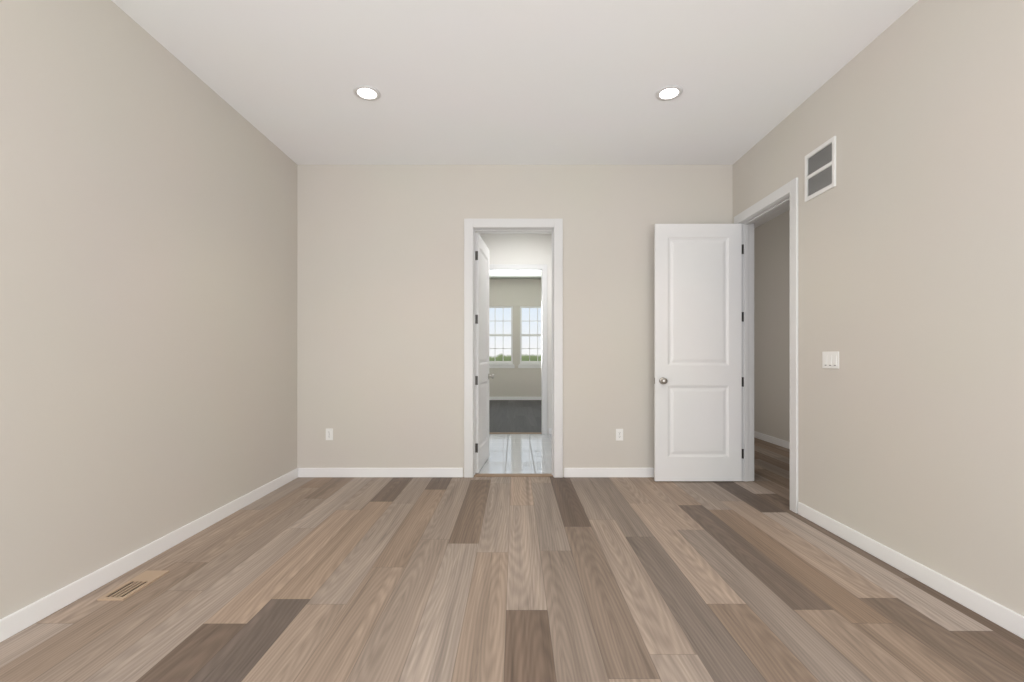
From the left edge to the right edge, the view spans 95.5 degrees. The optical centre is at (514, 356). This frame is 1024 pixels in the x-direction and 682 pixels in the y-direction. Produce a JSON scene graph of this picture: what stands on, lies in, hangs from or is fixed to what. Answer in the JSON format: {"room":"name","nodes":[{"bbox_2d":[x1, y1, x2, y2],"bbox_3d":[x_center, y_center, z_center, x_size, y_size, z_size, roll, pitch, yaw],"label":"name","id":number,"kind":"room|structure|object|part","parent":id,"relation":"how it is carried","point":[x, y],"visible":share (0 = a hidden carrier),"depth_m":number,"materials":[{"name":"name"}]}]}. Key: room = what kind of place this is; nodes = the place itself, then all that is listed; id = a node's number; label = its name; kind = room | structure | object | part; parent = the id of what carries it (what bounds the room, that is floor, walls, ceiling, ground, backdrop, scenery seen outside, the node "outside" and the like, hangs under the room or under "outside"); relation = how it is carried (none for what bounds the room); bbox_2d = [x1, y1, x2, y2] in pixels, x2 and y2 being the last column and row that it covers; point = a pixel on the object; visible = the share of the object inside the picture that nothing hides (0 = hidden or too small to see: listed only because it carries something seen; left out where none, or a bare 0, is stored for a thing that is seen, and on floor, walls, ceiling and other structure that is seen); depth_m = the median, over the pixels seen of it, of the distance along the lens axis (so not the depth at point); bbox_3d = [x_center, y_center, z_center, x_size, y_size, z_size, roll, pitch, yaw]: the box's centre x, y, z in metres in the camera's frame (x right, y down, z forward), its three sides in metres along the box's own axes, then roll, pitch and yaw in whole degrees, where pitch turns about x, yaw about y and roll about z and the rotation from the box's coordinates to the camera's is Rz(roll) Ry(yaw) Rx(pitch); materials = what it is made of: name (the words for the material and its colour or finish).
{"room":"empty bedroom","nodes":[
{"label":"empty bedroom","id":0,"kind":"room"},
{"bbox_2d":[0,0,296,618],"bbox_3d":[-2.185,-0.352,1.530,0.120,3.050,6.260,0,0,0],"label":"wall","id":1,"kind":"structure","parent":0,"point":[148,288],"depth_m":2.53,"materials":[{"name":"paint"}]},
{"bbox_2d":[0,468,299,641],"bbox_3d":[-2.116,1.127,1.470,0.018,0.092,6.140,0,0,0],"label":"baseboard","id":2,"kind":"structure","parent":1,"relation":"attached to","point":[25,617],"depth_m":2.49,"materials":[{"name":"paint"}]},
{"bbox_2d":[0,400,1023,681],"bbox_3d":[0.650,1.223,5.600,5.940,0.100,14.400,0,0,0],"label":"floor","id":3,"kind":"structure","parent":0,"point":[473,579],"depth_m":2.26,"materials":[{"name":"brown wood"}]},
{"bbox_2d":[97,570,168,600],"bbox_3d":[-1.950,1.169,2.390,0.125,0.007,0.300,0,0,0],"label":"floor vent","id":4,"kind":"object","parent":3,"relation":"in","point":[124,591],"visible":0.94,"depth_m":2.37,"materials":[{"name":"beige"}]},
{"bbox_2d":[475,434,551,473],"bbox_3d":[0.050,1.223,5.870,1.460,0.100,2.540,0,0,0],"label":"floor","id":5,"kind":"structure","parent":0,"point":[520,453],"depth_m":5.59,"materials":[{"name":"white tile"}]},
{"bbox_2d":[297,165,732,476],"bbox_3d":[0.000,-0.352,4.600,4.250,3.050,0.120,0,0,0],"label":"wall","id":6,"kind":"structure","parent":0,"point":[380,316],"depth_m":4.54,"materials":[{"name":"paint"}]},
{"bbox_2d":[326,429,332,439],"bbox_3d":[-1.812,0.755,4.536,0.070,0.114,0.007,0,0,0],"label":"electrical outlet","id":7,"kind":"object","parent":6,"relation":"attached to","point":[329,434],"visible":1,"depth_m":4.54,"materials":[{"name":"white plastic"}]},
{"bbox_2d":[300,468,462,476],"bbox_3d":[-1.302,1.127,4.533,1.587,0.092,0.014,0,0,0],"label":"baseboard","id":8,"kind":"structure","parent":6,"relation":"attached to","point":[304,472],"depth_m":4.53,"materials":[{"name":"paint"}]},
{"bbox_2d":[475,233,494,472],"bbox_3d":[-0.351,-0.042,5.046,0.175,2.410,0.785,0,0,5],"label":"door","id":9,"kind":"structure","parent":6,"relation":"in","point":[482,354],"depth_m":4.88,"materials":[{"name":"paint"}]},
{"bbox_3d":[-0.393,-0.052,4.661,0.043,2.020,0.011,0,0,5],"label":"door centre hinge","id":10,"kind":"part","parent":9,"relation":"part of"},
{"bbox_3d":[-0.322,0.223,5.385,0.175,0.066,0.104,0,0,5],"label":"knob","id":11,"kind":"part","parent":9,"relation":"part of","materials":[{"name":"grey metal"}]},
{"bbox_2d":[464,219,562,477],"bbox_3d":[-0.015,-0.087,4.600,0.960,2.520,0.156,0,0,0],"label":"door frame","id":12,"kind":"structure","parent":6,"relation":"attached to","point":[473,226],"depth_m":4.52,"materials":[{"name":"paint"}]},
{"bbox_2d":[474,474,552,476],"bbox_3d":[-0.015,1.169,4.605,0.780,0.008,0.090,0,0,0],"label":"trim","id":13,"kind":"structure","parent":6,"relation":"attached to","point":[513,475],"depth_m":4.57,"materials":[{"name":"brown"}]},
{"bbox_2d":[564,468,653,476],"bbox_3d":[1.301,1.127,4.530,1.647,0.092,0.020,0,0,0],"label":"baseboard","id":14,"kind":"structure","parent":6,"relation":"attached to","point":[568,472],"depth_m":4.53,"materials":[{"name":"paint"}]},
{"bbox_2d":[616,429,622,440],"bbox_3d":[1.020,0.758,4.536,0.070,0.114,0.007,0,0,0],"label":"electrical outlet","id":15,"kind":"object","parent":6,"relation":"attached to","point":[619,434],"visible":1,"depth_m":4.54,"materials":[{"name":"white plastic"}]},
{"bbox_2d":[489,279,540,396],"bbox_3d":[0.005,-0.477,7.210,4.350,3.300,0.020,0,0,0],"label":"wall","id":16,"kind":"structure","parent":0,"point":[516,294],"depth_m":7.19,"materials":[{"name":"paint"}]},
{"bbox_2d":[489,306,514,367],"bbox_3d":[-0.435,-0.542,12.703,0.850,1.690,0.105,0,0,0],"label":"window","id":17,"kind":"structure","parent":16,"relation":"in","point":[501,364],"depth_m":12.70,"materials":[{"name":"plastic"}]},
{"bbox_2d":[489,397,540,399],"bbox_3d":[0.005,1.127,12.671,4.350,0.092,0.018,0,0,0],"label":"baseboard","id":18,"kind":"structure","parent":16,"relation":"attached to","point":[514,398],"depth_m":12.65,"materials":[{"name":"paint"}]},
{"bbox_2d":[518,306,540,367],"bbox_3d":[0.511,-0.542,12.703,0.850,1.690,0.105,0,0,0],"label":"window","id":19,"kind":"structure","parent":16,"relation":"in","point":[530,364],"depth_m":12.70,"materials":[{"name":"plastic"}]},
{"bbox_2d":[111,0,918,233],"bbox_3d":[0.688,-1.927,4.010,5.865,0.100,11.220,0,0,0],"label":"ceiling","id":20,"kind":"structure","parent":0,"point":[517,82],"depth_m":3.05,"materials":[{"name":"paint"}]},
{"bbox_2d":[353,85,379,100],"bbox_3d":[-1.050,-1.871,3.300,0.184,0.010,0.184,0,0,0],"label":"recessed light","id":21,"kind":"object","parent":20,"relation":"in","point":[365,92],"visible":1,"depth_m":3.29,"materials":[{"name":"paint"}]},
{"bbox_2d":[656,85,682,100],"bbox_3d":[1.093,-1.871,3.300,0.184,0.010,0.184,0,0,0],"label":"recessed light","id":22,"kind":"object","parent":20,"relation":"in","point":[671,92],"visible":1,"depth_m":3.29,"materials":[{"name":"paint"}]},
{"bbox_2d":[489,271,540,278],"bbox_3d":[0.000,-2.177,10.000,4.640,0.100,5.600,0,0,0],"label":"ceiling","id":23,"kind":"structure","parent":0,"point":[514,274],"depth_m":12.06,"materials":[{"name":"paint"}]},
{"bbox_2d":[480,234,551,433],"bbox_3d":[0.040,-0.352,7.140,1.200,3.050,0.120,0,0,0],"label":"wall","id":24,"kind":"structure","parent":0,"point":[520,248],"depth_m":7.08,"materials":[{"name":"paint"}]},
{"bbox_2d":[489,432,541,433],"bbox_3d":[0.000,1.169,7.140,0.820,0.008,0.100,0,0,0],"label":"trim","id":25,"kind":"structure","parent":24,"relation":"attached to","point":[515,433],"depth_m":7.09,"materials":[{"name":"brown"}]},
{"bbox_2d":[489,264,546,433],"bbox_3d":[0.000,-0.117,7.140,0.980,2.580,0.156,0,0,0],"label":"door frame","id":26,"kind":"structure","parent":24,"relation":"attached to","point":[542,268],"depth_m":7.06,"materials":[{"name":"paint"}]},
{"bbox_2d":[754,210,789,441],"bbox_3d":[3.561,-0.352,5.500,0.120,3.050,8.240,0,0,0],"label":"wall","id":27,"kind":"structure","parent":0,"point":[772,327],"depth_m":6.30,"materials":[{"name":"paint"}]},
{"bbox_2d":[754,431,789,448],"bbox_3d":[3.494,1.127,5.500,0.014,0.092,8.000,0,0,0],"label":"baseboard","id":28,"kind":"structure","parent":27,"relation":"attached to","point":[773,440],"depth_m":6.28,"materials":[{"name":"paint"}]},
{"bbox_2d":[733,0,1023,615],"bbox_3d":[2.185,-0.352,1.530,0.120,3.050,6.260,0,0,0],"label":"wall","id":29,"kind":"structure","parent":0,"point":[911,311],"depth_m":2.44,"materials":[{"name":"paint"}]},
{"bbox_2d":[654,224,741,480],"bbox_3d":[1.716,-0.042,4.370,0.810,2.410,0.175,0,0,0],"label":"door","id":30,"kind":"structure","parent":29,"relation":"in","point":[697,352],"depth_m":4.36,"materials":[{"name":"paint"}]},
{"bbox_3d":[1.363,0.223,4.370,0.104,0.066,0.175,0,0,0],"label":"knob","id":31,"kind":"part","parent":30,"relation":"part of","materials":[{"name":"grey metal"}]},
{"bbox_2d":[742,244,743,458],"bbox_3d":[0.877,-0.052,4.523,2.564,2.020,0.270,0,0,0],"label":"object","id":32,"kind":"structure","parent":30,"relation":"attached to","point":[742,377],"depth_m":4.39,"materials":[{"name":"grey metal"}]},
{"bbox_2d":[734,177,797,512],"bbox_3d":[2.185,-0.087,3.982,0.156,2.520,0.995,0,0,0],"label":"door frame","id":33,"kind":"structure","parent":29,"relation":"attached to","point":[776,200],"depth_m":4.10,"materials":[{"name":"paint"}]},
{"bbox_2d":[805,136,835,201],"bbox_3d":[2.119,-1.297,3.235,0.012,0.335,0.320,0,0,0],"label":"air vent","id":34,"kind":"object","parent":29,"relation":"in","point":[820,169],"visible":1,"depth_m":3.22,"materials":[{"name":"white metal"}]},
{"bbox_2d":[822,351,838,368],"bbox_3d":[2.120,0.020,3.128,0.010,0.114,0.162,0,0,0],"label":"switch plate","id":35,"kind":"object","parent":29,"relation":"attached to","point":[830,359],"visible":1,"depth_m":3.12,"materials":[{"name":"white plastic"}]},
{"bbox_2d":[798,502,1023,638],"bbox_3d":[2.118,1.127,0.936,0.014,0.092,5.072,0,0,0],"label":"baseboard","id":36,"kind":"structure","parent":29,"relation":"attached to","point":[993,611],"depth_m":2.39,"materials":[{"name":"paint"}]},
{"label":"outside","id":37,"kind":"structure","parent":0,"visible":0},
{"bbox_2d":[489,308,540,360],"bbox_3d":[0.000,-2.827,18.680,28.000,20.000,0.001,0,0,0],"label":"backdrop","id":38,"kind":"structure","parent":37,"point":[499,320],"depth_m":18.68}
]}

